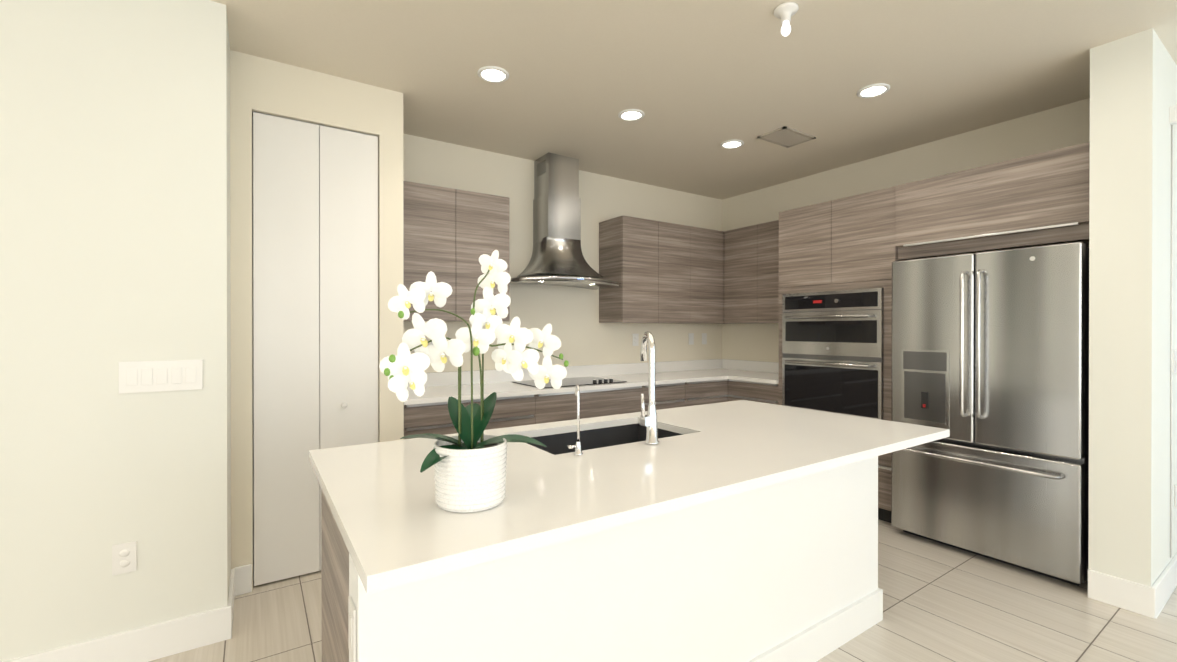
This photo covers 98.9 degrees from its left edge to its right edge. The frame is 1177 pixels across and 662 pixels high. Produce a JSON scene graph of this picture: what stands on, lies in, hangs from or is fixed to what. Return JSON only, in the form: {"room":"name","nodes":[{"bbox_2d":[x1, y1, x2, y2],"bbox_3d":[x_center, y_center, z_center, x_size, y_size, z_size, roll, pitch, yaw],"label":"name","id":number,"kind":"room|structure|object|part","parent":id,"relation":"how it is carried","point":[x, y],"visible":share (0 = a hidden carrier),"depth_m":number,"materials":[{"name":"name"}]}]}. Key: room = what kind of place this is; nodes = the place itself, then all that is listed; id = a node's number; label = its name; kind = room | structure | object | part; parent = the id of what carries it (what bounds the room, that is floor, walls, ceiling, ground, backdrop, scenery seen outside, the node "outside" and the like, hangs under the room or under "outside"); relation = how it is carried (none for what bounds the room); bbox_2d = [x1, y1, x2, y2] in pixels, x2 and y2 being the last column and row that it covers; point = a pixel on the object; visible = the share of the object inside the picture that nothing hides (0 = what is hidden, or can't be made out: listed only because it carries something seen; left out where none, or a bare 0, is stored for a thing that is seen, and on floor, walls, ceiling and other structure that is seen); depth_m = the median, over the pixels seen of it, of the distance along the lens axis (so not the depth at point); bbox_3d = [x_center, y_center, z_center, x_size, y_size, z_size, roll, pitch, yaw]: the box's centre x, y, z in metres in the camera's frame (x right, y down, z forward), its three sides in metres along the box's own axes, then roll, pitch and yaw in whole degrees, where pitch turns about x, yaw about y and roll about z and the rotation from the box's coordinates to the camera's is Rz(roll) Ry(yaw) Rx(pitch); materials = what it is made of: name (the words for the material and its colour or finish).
{"room":"kitchen","nodes":[
{"label":"kitchen","id":0,"kind":"room"},
{"bbox_2d":[0,0,230,661],"bbox_3d":[-3.430,-0.036,1.621,3.724,2.725,1.167,0,0,-34],"label":"wall","id":1,"kind":"structure","parent":0,"point":[114,183],"depth_m":1.96,"materials":[{"name":"paint"}]},
{"bbox_2d":[2,601,233,661],"bbox_3d":[-3.083,1.258,1.145,3.714,0.140,0.021,0,0,-34],"label":"baseboard","id":2,"kind":"structure","parent":1,"relation":"attached to","point":[152,642],"depth_m":2.02,"materials":[{"name":"white wood"}]},
{"bbox_2d":[112,541,136,575],"bbox_3d":[-1.827,0.895,1.982,0.072,0.118,0.010,0,0,-34],"label":"outlet","id":3,"kind":"object","parent":1,"relation":"attached to","point":[124,557],"visible":1,"depth_m":1.98,"materials":[{"name":"white plastic"}]},
{"bbox_2d":[119,360,202,393],"bbox_3d":[-1.730,0.183,2.045,0.259,0.125,0.009,0,0,-34],"label":"switch plate","id":4,"kind":"object","parent":1,"relation":"attached to","point":[152,376],"visible":1,"depth_m":2.04,"materials":[{"name":"white plastic"}]},
{"bbox_2d":[228,566,241,600],"bbox_3d":[-1.666,1.254,2.356,0.024,0.140,0.398,0,0,-34],"label":"baseboard","id":5,"kind":"structure","parent":1,"relation":"attached to","point":[235,587],"depth_m":2.51,"materials":[{"name":"white wood"}]},
{"bbox_2d":[230,50,252,590],"bbox_3d":[-1.957,-0.040,2.850,0.090,2.725,0.752,0,0,-34],"label":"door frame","id":6,"kind":"structure","parent":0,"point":[241,303],"depth_m":2.54,"materials":[{"name":"paint"}]},
{"bbox_2d":[252,117,253,580],"bbox_3d":[-1.698,0.096,3.094,0.612,2.453,0.632,0,0,-34],"label":"wall","id":7,"kind":"structure","parent":0,"point":[252,353],"depth_m":2.66,"materials":[{"name":"paint"}]},
{"bbox_2d":[252,55,379,136],"bbox_3d":[-1.665,-1.267,3.041,0.612,0.272,0.752,0,0,-34],"label":"wall","id":8,"kind":"structure","parent":0,"point":[280,89],"depth_m":2.71,"materials":[{"name":"paint"}]},
{"bbox_2d":[252,111,377,585],"bbox_3d":[-1.468,0.092,2.749,0.608,2.438,0.067,0,0,-34],"label":"bifold closet door","id":9,"kind":"structure","parent":8,"relation":"in","point":[315,266],"depth_m":2.71,"materials":[{"name":"wood"}]},
{"bbox_2d":[378,88,403,441],"bbox_3d":[-1.355,-0.041,3.250,0.131,2.725,0.752,0,0,-34],"label":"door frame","id":10,"kind":"structure","parent":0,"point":[390,270],"depth_m":2.93,"materials":[{"name":"paint"}]},
{"bbox_2d":[403,134,721,372],"bbox_3d":[0.166,-0.045,4.641,3.943,2.725,0.120,0,0,-34],"label":"wall","id":11,"kind":"structure","parent":0,"point":[570,315],"depth_m":4.38,"materials":[{"name":"paint"}]},
{"bbox_2d":[403,181,509,321],"bbox_3d":[-1.006,-0.519,3.577,0.811,0.900,0.348,0,0,-34],"label":"upper cabinet","id":12,"kind":"object","parent":11,"relation":"attached to","point":[451,236],"visible":0.65,"depth_m":3.42,"materials":[{"name":"brown wood"}]},
{"bbox_2d":[510,152,619,289],"bbox_3d":[-0.193,-0.884,4.026,0.900,1.037,0.499,0,0,-34],"label":"range hood","id":13,"kind":"object","parent":11,"relation":"attached to","point":[557,225],"visible":1,"depth_m":4.01,"materials":[{"name":"metal"}]},
{"bbox_2d":[599,215,658,322],"bbox_3d":[0.356,-0.523,4.483,0.400,0.898,0.348,0,0,-34],"label":"upper cabinet","id":14,"kind":"object","parent":11,"relation":"attached to","point":[628,246],"depth_m":4.34,"materials":[{"name":"brown wood"}]},
{"bbox_2d":[632,334,638,345],"bbox_3d":[0.445,0.082,4.748,0.070,0.115,0.010,0,0,-34],"label":"outlet","id":15,"kind":"object","parent":11,"relation":"attached to","point":[635,339],"visible":1,"depth_m":4.75,"materials":[{"name":"white plastic"}]},
{"bbox_2d":[659,221,690,322],"bbox_3d":[0.685,-0.523,4.702,0.390,0.898,0.348,0,0,-34],"label":"upper cabinet","id":16,"kind":"object","parent":11,"relation":"attached to","point":[662,272],"depth_m":4.56,"materials":[{"name":"brown wood"}]},
{"bbox_2d":[689,333,693,344],"bbox_3d":[1.052,0.081,5.153,0.070,0.115,0.009,0,0,-34],"label":"outlet","id":17,"kind":"object","parent":11,"relation":"attached to","point":[691,338],"visible":1,"depth_m":5.15,"materials":[{"name":"white plastic"}]},
{"bbox_2d":[679,226,723,323],"bbox_3d":[1.035,-0.524,4.935,0.452,0.898,0.348,0,0,-34],"label":"upper cabinet","id":18,"kind":"object","parent":11,"relation":"attached to","point":[707,245],"depth_m":4.79,"materials":[{"name":"brown wood"}]},
{"bbox_2d":[702,333,706,343],"bbox_3d":[1.211,0.081,5.258,0.070,0.115,0.010,0,0,-34],"label":"outlet","id":19,"kind":"object","parent":11,"relation":"attached to","point":[704,338],"visible":1,"depth_m":5.26,"materials":[{"name":"white plastic"}]},
{"bbox_2d":[149,519,1176,661],"bbox_3d":[0.496,1.381,0.034,8.500,0.100,8.350,0,0,-34],"label":"floor","id":20,"kind":"structure","parent":0,"point":[943,602],"depth_m":2.30,"materials":[{"name":"tile"}]},
{"bbox_2d":[404,359,778,438],"bbox_3d":[0.314,0.812,3.982,3.453,1.015,1.141,0,0,-34],"label":"base cabinet","id":21,"kind":"object","parent":20,"relation":"on","point":[689,383],"visible":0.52,"depth_m":3.90,"materials":[{"name":"brown wood"}]},
{"bbox_2d":[512,377,626,387],"bbox_3d":[-0.151,0.388,3.966,0.760,0.032,0.500,0,0,-34],"label":"cooktop","id":22,"kind":"object","parent":21,"relation":"in","point":[579,381],"visible":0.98,"depth_m":3.89,"materials":[{"name":"black glass"}]},
{"bbox_2d":[321,456,882,661],"bbox_3d":[0.208,0.882,2.008,2.226,0.888,0.771,0,0,-34],"label":"kitchen island","id":23,"kind":"object","parent":20,"relation":"on","point":[739,531],"depth_m":1.60,"materials":[{"name":"white wood"}]},
{"bbox_2d":[348,596,355,661],"bbox_3d":[-0.537,0.677,1.142,0.007,0.120,0.072,0,0,-34],"label":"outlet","id":24,"kind":"object","parent":23,"relation":"attached to","point":[351,601],"depth_m":1.13,"materials":[{"name":"white plastic"}]},
{"bbox_2d":[309,400,948,595],"bbox_3d":[0.272,0.426,1.913,2.256,0.030,1.061,0,0,-34],"label":"island countertop","id":25,"kind":"structure","parent":23,"relation":"on","point":[391,526],"depth_m":1.41,"materials":[{"name":"white stone"}]},
{"bbox_2d":[379,250,568,512],"bbox_3d":[-0.266,0.104,1.228,0.467,0.615,0.181,0,0,-34],"label":"orchid","id":26,"kind":"object","parent":25,"relation":"on","point":[469,462],"visible":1,"depth_m":1.18,"materials":[{"name":"plant"}]},
{"bbox_3d":[-0.283,0.339,1.212,0.174,0.145,0.174,0,0,-34],"label":"pot","id":27,"kind":"part","parent":26,"relation":"part of","materials":[{"name":"ceramic"}]},
{"bbox_2d":[567,384,582,455],"bbox_3d":[-0.049,0.294,1.675,0.061,0.231,0.061,0,0,-34],"label":"tap","id":28,"kind":"object","parent":25,"relation":"on","point":[578,451],"visible":1,"depth_m":1.66,"materials":[{"name":"silver metal"}]},
{"bbox_2d":[525,420,684,455],"bbox_3d":[0.062,0.527,2.030,0.753,0.197,0.474,0,0,-34],"label":"sink","id":29,"kind":"object","parent":25,"relation":"in","point":[625,431],"depth_m":2.25,"materials":[{"name":"black metal"}]},
{"bbox_2d":[640,332,658,444],"bbox_3d":[0.210,0.206,1.874,0.109,0.407,0.140,0,0,-34],"label":"faucet","id":30,"kind":"object","parent":25,"relation":"on","point":[649,420],"visible":0.98,"depth_m":1.82,"materials":[{"name":"silver metal"}]},
{"bbox_2d":[779,186,936,522],"bbox_3d":[2.029,0.175,3.892,0.696,2.290,0.902,0,0,-34],"label":"tall cabinet","id":31,"kind":"object","parent":20,"relation":"on","point":[837,257],"visible":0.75,"depth_m":3.66,"materials":[{"name":"brown wood"}]},
{"bbox_2d":[891,242,1088,585],"bbox_3d":[2.490,0.435,3.083,0.768,1.775,0.907,0,0,-34],"label":"refrigerator","id":32,"kind":"object","parent":20,"relation":"on","point":[990,360],"visible":0.9,"depth_m":2.81,"materials":[{"name":"metal"}]},
{"bbox_2d":[211,0,1176,199],"bbox_3d":[0.496,-1.444,0.026,8.500,0.100,8.350,0,0,-34],"label":"ceiling","id":33,"kind":"structure","parent":0,"point":[697,82],"depth_m":2.68,"materials":[{"name":"paint"}]},
{"bbox_2d":[477,66,508,82],"bbox_3d":[-0.519,-1.396,2.744,0.172,0.010,0.172,0,0,-34],"label":"recessed light","id":34,"kind":"object","parent":33,"relation":"in","point":[494,74],"visible":0.98,"depth_m":2.74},
{"bbox_2d":[618,109,644,120],"bbox_3d":[0.278,-1.398,3.262,0.172,0.010,0.172,0,0,-34],"label":"recessed light","id":35,"kind":"object","parent":33,"relation":"in","point":[631,114],"visible":0.98,"depth_m":3.25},
{"bbox_2d":[720,140,743,148],"bbox_3d":[1.077,-1.399,3.776,0.172,0.010,0.172,0,0,-34],"label":"recessed light","id":36,"kind":"object","parent":33,"relation":"in","point":[730,144],"visible":0.98,"depth_m":3.78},
{"bbox_2d":[757,126,815,147],"bbox_3d":[1.432,-1.398,3.639,0.360,0.012,0.230,0,0,-34],"label":"ceiling vent","id":37,"kind":"object","parent":33,"relation":"in","point":[786,136],"visible":0.98,"depth_m":3.62,"materials":[{"name":"metal"}]},
{"bbox_2d":[774,2,798,36],"bbox_3d":[0.859,-1.342,2.190,0.102,0.115,0.102,0,0,-34],"label":"ceiling light fixture","id":38,"kind":"object","parent":33,"relation":"attached to","point":[784,12],"visible":1,"depth_m":2.17,"materials":[{"name":"white plastic"}]},
{"bbox_2d":[856,83,889,97],"bbox_3d":[1.657,-1.397,2.931,0.172,0.010,0.172,0,0,-34],"label":"recessed light","id":39,"kind":"object","parent":33,"relation":"in","point":[873,90],"visible":1,"depth_m":2.92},
{"bbox_2d":[722,98,1089,361],"bbox_3d":[2.471,-0.044,4.297,0.486,2.725,3.007,0,0,-34],"label":"wall","id":40,"kind":"structure","parent":0,"point":[1064,126],"depth_m":3.94,"materials":[{"name":"paint"}]},
{"bbox_2d":[724,220,778,323],"bbox_3d":[1.695,-0.522,4.687,0.368,0.900,0.791,0,0,-34],"label":"upper cabinet","id":41,"kind":"object","parent":40,"relation":"attached to","point":[751,274],"visible":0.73,"depth_m":4.63,"materials":[{"name":"brown wood"}]},
{"bbox_2d":[895,142,1089,259],"bbox_3d":[2.564,-0.723,3.128,0.647,0.490,0.956,0,0,-34],"label":"upper cabinet","id":42,"kind":"object","parent":40,"relation":"attached to","point":[1038,199],"visible":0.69,"depth_m":2.89,"materials":[{"name":"brown wood"}]},
{"bbox_2d":[1088,28,1176,586],"bbox_3d":[3.056,-0.040,2.754,1.220,2.725,0.210,0,0,-34],"label":"wall","id":43,"kind":"structure","parent":0,"point":[1133,88],"depth_m":2.42,"materials":[{"name":"paint"}]},
{"bbox_2d":[1142,553,1176,618],"bbox_3d":[3.015,1.253,2.593,0.998,0.140,0.018,0,0,-34],"label":"baseboard","id":44,"kind":"structure","parent":43,"relation":"attached to","point":[1154,598],"depth_m":2.38,"materials":[{"name":"white wood"}]},
{"bbox_2d":[1169,106,1176,557],"bbox_3d":[2.966,0.016,2.554,0.058,2.295,0.024,0,0,-34],"label":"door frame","id":45,"kind":"structure","parent":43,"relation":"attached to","point":[1172,115],"depth_m":2.57,"materials":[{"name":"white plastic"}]},
{"bbox_2d":[1173,350,1176,372],"bbox_3d":[3.059,0.158,2.624,0.072,0.118,0.009,0,0,-34],"label":"light switch","id":46,"kind":"object","parent":43,"relation":"attached to","point":[1174,361],"visible":0.96,"depth_m":2.61,"materials":[{"name":"white plastic"}]}
]}

